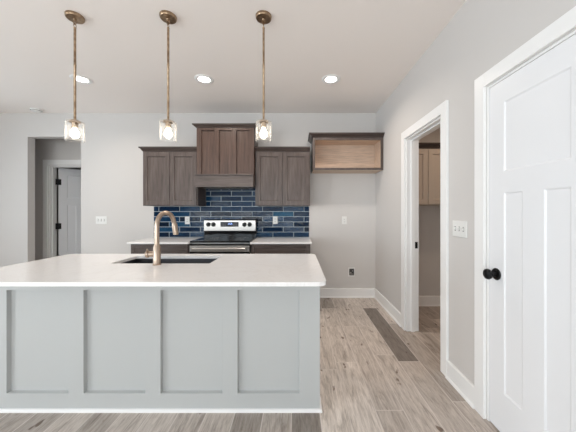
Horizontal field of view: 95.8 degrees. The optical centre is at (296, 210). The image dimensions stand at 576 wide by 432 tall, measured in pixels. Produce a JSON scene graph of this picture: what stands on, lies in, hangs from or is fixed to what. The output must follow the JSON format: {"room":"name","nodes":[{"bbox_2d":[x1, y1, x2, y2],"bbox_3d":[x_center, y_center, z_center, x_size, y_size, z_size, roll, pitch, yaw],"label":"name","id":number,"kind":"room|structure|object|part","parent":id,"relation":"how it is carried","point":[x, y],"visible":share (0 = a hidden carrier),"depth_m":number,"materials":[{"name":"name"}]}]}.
{"room":"kitchen","nodes":[
{"label":"kitchen","id":0,"kind":"room"},
{"bbox_2d":[35,139,80,260],"bbox_3d":[-3.750,-0.085,5.570,3.100,2.740,2.460,0,0,0],"label":"wall","id":1,"kind":"structure","parent":0,"point":[45,149],"depth_m":4.34,"materials":[{"name":"grey paint"}]},
{"bbox_2d":[43,160,80,258],"bbox_3d":[-3.815,0.216,4.391,0.826,2.138,0.139,0,0,0],"label":"door frame","id":2,"kind":"structure","parent":1,"relation":"attached to","point":[50,167],"depth_m":4.34,"materials":[{"name":"white paint"}]},
{"bbox_2d":[55,168,80,255],"bbox_3d":[-3.912,0.263,4.669,0.106,2.020,0.636,0,0,40],"label":"door","id":3,"kind":"structure","parent":1,"relation":"in","point":[68,181],"depth_m":4.58,"materials":[{"name":"white paint"}]},
{"bbox_2d":[0,113,375,287],"bbox_3d":[-2.280,-0.085,3.925,6.900,2.740,0.110,0,0,0],"label":"wall","id":4,"kind":"structure","parent":0,"point":[111,157],"depth_m":3.87,"materials":[{"name":"grey paint"}]},
{"bbox_2d":[96,216,106,223],"bbox_3d":[-2.910,0.135,3.861,0.162,0.115,0.018,0,0,0],"label":"light switch","id":5,"kind":"object","parent":4,"relation":"attached to","point":[99,219],"visible":1,"depth_m":3.86,"materials":[{"name":"white plastic"}]},
{"bbox_2d":[138,147,205,205],"bbox_3d":[-1.752,-0.471,3.692,0.792,0.803,0.348,0,0,0],"label":"upper cabinet","id":6,"kind":"object","parent":4,"relation":"attached to","point":[168,172],"visible":0.84,"depth_m":3.55,"materials":[{"name":"brown wood"}]},
{"bbox_3d":[-1.915,-0.442,3.548,0.361,0.719,0.020,0,0,0],"label":"door","id":7,"kind":"part","parent":6,"relation":"part of","materials":[{"name":"brown wood"}]},
{"bbox_3d":[-1.752,-0.843,3.692,0.792,0.060,0.348,0,0,0],"label":"crown moulding","id":8,"kind":"part","parent":6,"relation":"part of","materials":[{"name":"brown wood"}]},
{"bbox_3d":[-1.548,-0.442,3.548,0.361,0.719,0.020,0,0,0],"label":"door","id":9,"kind":"part","parent":6,"relation":"part of","materials":[{"name":"brown wood"}]},
{"bbox_2d":[192,123,259,188],"bbox_3d":[-0.961,-0.736,3.630,0.858,0.849,0.473,0,0,0],"label":"range hood","id":10,"kind":"object","parent":4,"relation":"attached to","point":[225,151],"visible":0.88,"depth_m":3.48,"materials":[{"name":"brown wood"}]},
{"bbox_3d":[-0.956,-0.477,3.465,0.770,0.015,0.143,0,0,0],"label":"ledge moulding","id":11,"kind":"part","parent":10,"relation":"part of","materials":[{"name":"brown wood"}]},
{"bbox_3d":[-0.961,-1.137,3.651,0.858,0.047,0.430,0,0,0],"label":"crown moulding","id":12,"kind":"part","parent":10,"relation":"part of","materials":[{"name":"brown wood"}]},
{"bbox_2d":[154,188,308,236],"bbox_3d":[-0.973,0.010,3.861,2.305,0.760,0.016,0,0,0],"label":"tile backsplash","id":13,"kind":"structure","parent":4,"relation":"attached to","point":[293,221],"depth_m":3.86,"materials":[{"name":"blue tile"}]},
{"bbox_2d":[185,216,189,223],"bbox_3d":[-1.625,0.137,3.850,0.070,0.115,0.009,0,0,0],"label":"wall outlet","id":14,"kind":"object","parent":13,"relation":"attached to","point":[187,218],"visible":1,"depth_m":3.85,"materials":[{"name":"white plastic"}]},
{"bbox_2d":[273,216,277,223],"bbox_3d":[-0.323,0.135,3.850,0.070,0.115,0.009,0,0,0],"label":"wall outlet","id":15,"kind":"object","parent":13,"relation":"attached to","point":[275,218],"visible":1,"depth_m":3.85,"materials":[{"name":"white plastic"}]},
{"bbox_2d":[255,147,309,205],"bbox_3d":[-0.197,-0.471,3.692,0.750,0.803,0.348,0,0,0],"label":"upper cabinet","id":16,"kind":"object","parent":4,"relation":"attached to","point":[282,174],"visible":1,"depth_m":3.55,"materials":[{"name":"brown wood"}]},
{"bbox_3d":[-0.380,-0.442,3.548,0.360,0.719,0.020,0,0,0],"label":"door","id":17,"kind":"part","parent":16,"relation":"part of","materials":[{"name":"brown wood"}]},
{"bbox_3d":[-0.197,-0.843,3.692,0.750,0.060,0.348,0,0,0],"label":"crown moulding","id":18,"kind":"part","parent":16,"relation":"part of","materials":[{"name":"brown wood"}]},
{"bbox_3d":[-0.014,-0.442,3.548,0.360,0.719,0.020,0,0,0],"label":"door","id":19,"kind":"part","parent":16,"relation":"part of","materials":[{"name":"brown wood"}]},
{"bbox_2d":[342,216,346,223],"bbox_3d":[0.703,0.139,3.865,0.070,0.115,0.009,0,0,0],"label":"wall outlet","id":20,"kind":"object","parent":4,"relation":"attached to","point":[344,218],"visible":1,"depth_m":3.86,"materials":[{"name":"white plastic"}]},
{"bbox_2d":[308,132,384,173],"bbox_3d":[0.663,-0.801,3.663,1.008,0.489,0.405,0,0,0],"label":"upper cabinet","id":21,"kind":"object","parent":4,"relation":"attached to","point":[331,152],"visible":1,"depth_m":3.81,"materials":[{"name":"brown wood"}]},
{"bbox_3d":[0.216,-0.775,3.701,0.004,0.437,0.330,0,0,0],"label":"panel","id":22,"kind":"part","parent":21,"relation":"part of","materials":[{"name":"brown wood"}]},
{"bbox_3d":[0.663,-1.020,3.663,1.008,0.052,0.405,0,0,0],"label":"crown moulding","id":23,"kind":"part","parent":21,"relation":"part of","materials":[{"name":"brown wood"}]},
{"bbox_3d":[0.691,-0.775,3.526,0.953,0.437,0.020,0,0,0],"label":"frame","id":24,"kind":"part","parent":21,"relation":"part of","materials":[{"name":"brown wood"}]},
{"bbox_2d":[320,288,374,297],"bbox_3d":[-2.215,1.218,3.856,6.770,0.135,0.028,0,0,0],"label":"baseboard","id":25,"kind":"structure","parent":4,"relation":"attached to","point":[324,292],"depth_m":3.85,"materials":[{"name":"white paint"}]},
{"bbox_2d":[348,268,354,275],"bbox_3d":[0.812,0.907,3.863,0.100,0.132,0.014,0,0,0],"label":"water supply box","id":26,"kind":"object","parent":4,"relation":"attached to","point":[351,271],"visible":1,"depth_m":3.87,"materials":[{"name":"white plastic"}]},
{"bbox_2d":[0,0,465,112],"bbox_3d":[-1.365,-1.505,1.535,8.730,0.100,10.530,0,0,0],"label":"ceiling","id":27,"kind":"structure","parent":0,"point":[371,45],"depth_m":2.39,"materials":[{"name":"white paint"}]},
{"bbox_2d":[29,107,42,112],"bbox_3d":[-3.730,-1.437,3.720,0.136,0.036,0.136,0,0,0],"label":"smoke detector","id":28,"kind":"object","parent":27,"relation":"attached to","point":[37,110],"visible":1,"depth_m":3.69,"materials":[{"name":"white plastic"}]},
{"bbox_2d":[64,10,84,142],"bbox_3d":[-1.657,-0.988,1.940,0.119,0.935,0.119,0,0,0],"label":"pendant light","id":29,"kind":"object","parent":27,"relation":"hanging from","point":[76,18],"visible":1,"depth_m":1.93,"materials":[{"name":"gold metal"}]},
{"bbox_3d":[-1.657,-0.593,1.940,0.118,0.145,0.118,0,0,0],"label":"lamp shade","id":30,"kind":"part","parent":29,"relation":"part of","materials":[{"name":"clear glass"}]},
{"bbox_3d":[-1.657,-1.024,1.940,0.019,0.694,0.019,0,0,0],"label":"rod","id":31,"kind":"part","parent":29,"relation":"part of","materials":[{"name":"gold metal"}]},
{"bbox_3d":[-1.657,-0.581,1.940,0.056,0.076,0.056,0,0,0],"label":"bulb","id":32,"kind":"part","parent":29,"relation":"part of","materials":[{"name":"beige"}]},
{"bbox_2d":[69,74,92,83],"bbox_3d":[-2.380,-1.450,2.870,0.204,0.009,0.204,0,0,0],"label":"recessed light","id":33,"kind":"object","parent":27,"relation":"in","point":[81,79],"visible":0.88,"depth_m":2.87,"materials":[{"name":"white paint"}]},
{"bbox_2d":[159,10,176,141],"bbox_3d":[-0.961,-0.988,1.940,0.119,0.935,0.119,0,0,0],"label":"pendant light","id":34,"kind":"object","parent":27,"relation":"hanging from","point":[166,16],"visible":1,"depth_m":1.93,"materials":[{"name":"gold metal"}]},
{"bbox_3d":[-0.961,-0.593,1.940,0.118,0.145,0.118,0,0,0],"label":"lamp shade","id":35,"kind":"part","parent":34,"relation":"part of","materials":[{"name":"clear glass"}]},
{"bbox_3d":[-0.961,-0.581,1.940,0.056,0.076,0.056,0,0,0],"label":"bulb","id":36,"kind":"part","parent":34,"relation":"part of","materials":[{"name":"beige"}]},
{"bbox_3d":[-0.961,-1.024,1.940,0.019,0.694,0.019,0,0,0],"label":"rod","id":37,"kind":"part","parent":34,"relation":"part of","materials":[{"name":"gold metal"}]},
{"bbox_2d":[194,74,213,83],"bbox_3d":[-1.025,-1.450,2.870,0.204,0.009,0.204,0,0,0],"label":"recessed light","id":38,"kind":"object","parent":27,"relation":"in","point":[204,79],"visible":1,"depth_m":2.86,"materials":[{"name":"white paint"}]},
{"bbox_2d":[256,10,271,141],"bbox_3d":[-0.249,-0.988,1.940,0.119,0.935,0.119,0,0,0],"label":"pendant light","id":39,"kind":"object","parent":27,"relation":"hanging from","point":[264,17],"visible":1,"depth_m":1.93,"materials":[{"name":"gold metal"}]},
{"bbox_3d":[-0.249,-1.024,1.940,0.019,0.694,0.019,0,0,0],"label":"rod","id":40,"kind":"part","parent":39,"relation":"part of","materials":[{"name":"gold metal"}]},
{"bbox_3d":[-0.249,-0.581,1.940,0.056,0.076,0.056,0,0,0],"label":"bulb","id":41,"kind":"part","parent":39,"relation":"part of","materials":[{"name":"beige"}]},
{"bbox_3d":[-0.249,-0.593,1.940,0.118,0.145,0.118,0,0,0],"label":"lamp shade","id":42,"kind":"part","parent":39,"relation":"part of","materials":[{"name":"clear glass"}]},
{"bbox_2d":[322,74,339,83],"bbox_3d":[0.375,-1.450,2.870,0.204,0.009,0.204,0,0,0],"label":"recessed light","id":43,"kind":"object","parent":27,"relation":"in","point":[332,78],"visible":1,"depth_m":2.86,"materials":[{"name":"white paint"}]},
{"bbox_2d":[0,298,499,431],"bbox_3d":[-1.365,1.340,1.535,8.730,0.110,10.530,0,0,0],"label":"floor","id":44,"kind":"structure","parent":0,"point":[376,375],"depth_m":1.79,"materials":[{"name":"brown wood"}]},
{"bbox_2d":[0,286,321,412],"bbox_3d":[-0.904,0.840,1.954,2.130,0.890,0.600,0,0,0],"label":"kitchen island","id":45,"kind":"object","parent":44,"relation":"on","point":[64,349],"visible":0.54,"depth_m":1.69,"materials":[{"name":"grey paint"}]},
{"bbox_2d":[0,254,325,285],"bbox_3d":[-0.904,0.383,1.808,2.122,0.022,0.903,0,0,0],"label":"island countertop","id":46,"kind":"structure","parent":45,"relation":"on","point":[70,269],"depth_m":1.62,"materials":[{"name":"white stone"}]},
{"bbox_2d":[144,211,178,265],"bbox_3d":[-0.953,0.185,1.851,0.096,0.374,0.241,0,0,40],"label":"kitchen faucet","id":47,"kind":"object","parent":46,"relation":"on","point":[156,253],"visible":1,"depth_m":1.79,"materials":[{"name":"brown metal"}]},
{"bbox_3d":[-1.014,0.287,1.781,0.053,0.070,0.079,0,0,0],"label":"handle","id":48,"kind":"part","parent":47,"relation":"part of","materials":[{"name":"brown metal"}]},
{"bbox_2d":[152,245,160,265],"bbox_3d":[-0.970,0.303,1.800,0.056,0.137,0.056,0,0,0],"label":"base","id":49,"kind":"object","parent":47,"relation":"attached to","point":[156,253],"depth_m":1.78,"materials":[{"name":"brown metal"}]},
{"bbox_3d":[-0.944,0.120,1.870,0.032,0.244,0.180,0,0,20],"label":"spout","id":50,"kind":"part","parent":47,"relation":"part of","materials":[{"name":"brown metal"}]},
{"bbox_2d":[123,259,215,262],"bbox_3d":[-0.974,0.495,1.998,0.728,0.200,0.325,0,0,0],"label":"undermount sink","id":51,"kind":"object","parent":46,"relation":"in","point":[133,260],"visible":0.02,"depth_m":2.16,"materials":[{"name":"black metal"}]},
{"bbox_2d":[131,243,190,253],"bbox_3d":[-1.730,0.850,3.566,0.740,0.870,0.601,0,0,0],"label":"base cabinet","id":52,"kind":"object","parent":44,"relation":"on","point":[135,248],"visible":0.16,"depth_m":3.27,"materials":[{"name":"brown wood"}]},
{"bbox_2d":[127,237,201,243],"bbox_3d":[-1.742,0.403,3.555,0.773,0.022,0.621,0,0,0],"label":"countertop","id":53,"kind":"structure","parent":52,"relation":"on","point":[162,240],"depth_m":3.46,"materials":[{"name":"white stone"}]},
{"bbox_2d":[190,219,256,253],"bbox_3d":[-0.971,0.705,3.528,0.759,1.160,0.643,0,0,0],"label":"electric range","id":54,"kind":"object","parent":44,"relation":"on","point":[221,236],"visible":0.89,"depth_m":3.70,"materials":[{"name":"silver metal"}]},
{"bbox_3d":[-0.971,0.470,3.231,0.657,0.028,0.049,0,0,0],"label":"handle","id":55,"kind":"part","parent":54,"relation":"part of","materials":[{"name":"silver metal"}]},
{"bbox_3d":[-0.971,0.472,3.259,0.749,0.075,0.008,0,0,0],"label":"door trim","id":56,"kind":"part","parent":54,"relation":"part of","materials":[{"name":"silver metal"}]},
{"bbox_3d":[-0.971,0.728,3.284,0.749,0.635,0.042,0,0,0],"label":"oven door","id":57,"kind":"part","parent":54,"relation":"part of","materials":[{"name":"black glass"}]},
{"bbox_2d":[190,237,255,242],"bbox_3d":[-0.971,0.388,3.534,0.759,0.022,0.521,0,0,0],"label":"cooktop","id":58,"kind":"object","parent":54,"relation":"in","point":[204,239],"depth_m":3.32,"materials":[{"name":"black glass"}]},
{"bbox_3d":[-0.971,0.211,3.800,0.749,0.157,0.093,0,0,0],"label":"control panel","id":59,"kind":"part","parent":54,"relation":"part of","materials":[{"name":"silver metal"}]},
{"bbox_2d":[251,244,309,253],"bbox_3d":[-0.206,0.850,3.566,0.748,0.870,0.601,0,0,0],"label":"base cabinet","id":60,"kind":"object","parent":44,"relation":"on","point":[255,248],"visible":0.16,"depth_m":3.27,"materials":[{"name":"brown wood"}]},
{"bbox_2d":[250,237,311,243],"bbox_3d":[-0.200,0.403,3.555,0.771,0.022,0.621,0,0,0],"label":"countertop","id":61,"kind":"structure","parent":60,"relation":"on","point":[260,240],"depth_m":3.46,"materials":[{"name":"white stone"}]},
{"bbox_2d":[419,128,439,295],"bbox_3d":[2.025,-0.085,3.595,1.450,2.740,0.130,0,0,0],"label":"wall","id":62,"kind":"structure","parent":0,"point":[429,215],"depth_m":3.53,"materials":[{"name":"grey paint"}]},
{"bbox_2d":[419,143,439,204],"bbox_3d":[1.619,-0.458,3.358,0.631,0.765,0.340,0,0,0],"label":"upper cabinet","id":63,"kind":"object","parent":62,"relation":"attached to","point":[429,153],"visible":0.38,"depth_m":3.21,"materials":[{"name":"beige paint"}]},
{"bbox_3d":[1.466,-0.425,3.218,0.300,0.676,0.020,0,0,0],"label":"door","id":64,"kind":"part","parent":63,"relation":"part of","materials":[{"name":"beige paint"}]},
{"bbox_3d":[1.619,-0.807,3.358,0.631,0.065,0.340,0,0,0],"label":"crown moulding","id":65,"kind":"part","parent":63,"relation":"part of","materials":[{"name":"brown wood"}]},
{"bbox_3d":[1.773,-0.425,3.218,0.300,0.676,0.020,0,0,0],"label":"door","id":66,"kind":"part","parent":63,"relation":"part of","materials":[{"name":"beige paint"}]},
{"bbox_2d":[419,296,439,305],"bbox_3d":[2.025,1.218,2.690,1.450,0.135,1.680,0,0,0],"label":"baseboard","id":67,"kind":"structure","parent":62,"relation":"attached to","point":[423,300],"depth_m":3.51,"materials":[{"name":"white paint"}]},
{"bbox_2d":[376,0,575,418],"bbox_3d":[1.235,-0.085,0.135,0.130,2.740,7.470,0,0,0],"label":"wall","id":68,"kind":"structure","parent":0,"point":[482,33],"depth_m":1.90,"materials":[{"name":"grey paint"}]},
{"bbox_2d":[374,288,473,408],"bbox_3d":[1.156,1.218,0.135,0.028,0.135,7.469,0,0,0],"label":"baseboard","id":69,"kind":"structure","parent":68,"relation":"attached to","point":[464,387],"depth_m":1.92,"materials":[{"name":"white paint"}]},
{"bbox_2d":[401,100,448,375],"bbox_3d":[1.226,0.213,2.441,0.149,2.143,0.870,0,0,0],"label":"door frame","id":70,"kind":"structure","parent":68,"relation":"attached to","point":[409,146],"depth_m":2.76,"materials":[{"name":"white paint"}]},
{"bbox_2d":[453,220,466,237],"bbox_3d":[1.161,0.128,1.865,0.018,0.115,0.162,0,0,0],"label":"light switch","id":71,"kind":"object","parent":68,"relation":"attached to","point":[459,227],"visible":1,"depth_m":1.85,"materials":[{"name":"white plastic"}]},
{"bbox_2d":[474,6,575,420],"bbox_3d":[1.226,0.218,1.292,0.149,2.133,0.791,0,0,0],"label":"door frame","id":72,"kind":"structure","parent":68,"relation":"attached to","point":[566,23],"depth_m":1.61,"materials":[{"name":"white paint"}]},
{"bbox_2d":[483,34,575,431],"bbox_3d":[1.154,0.265,1.288,0.106,2.021,0.596,0,0,0],"label":"door","id":73,"kind":"structure","parent":68,"relation":"in","point":[531,273],"depth_m":1.29,"materials":[{"name":"white paint"}]},
{"bbox_3d":[1.136,0.370,1.526,0.070,0.070,0.070,0,0,0],"label":"knob","id":74,"kind":"part","parent":73,"relation":"part of","materials":[{"name":"black metal"}]}
]}

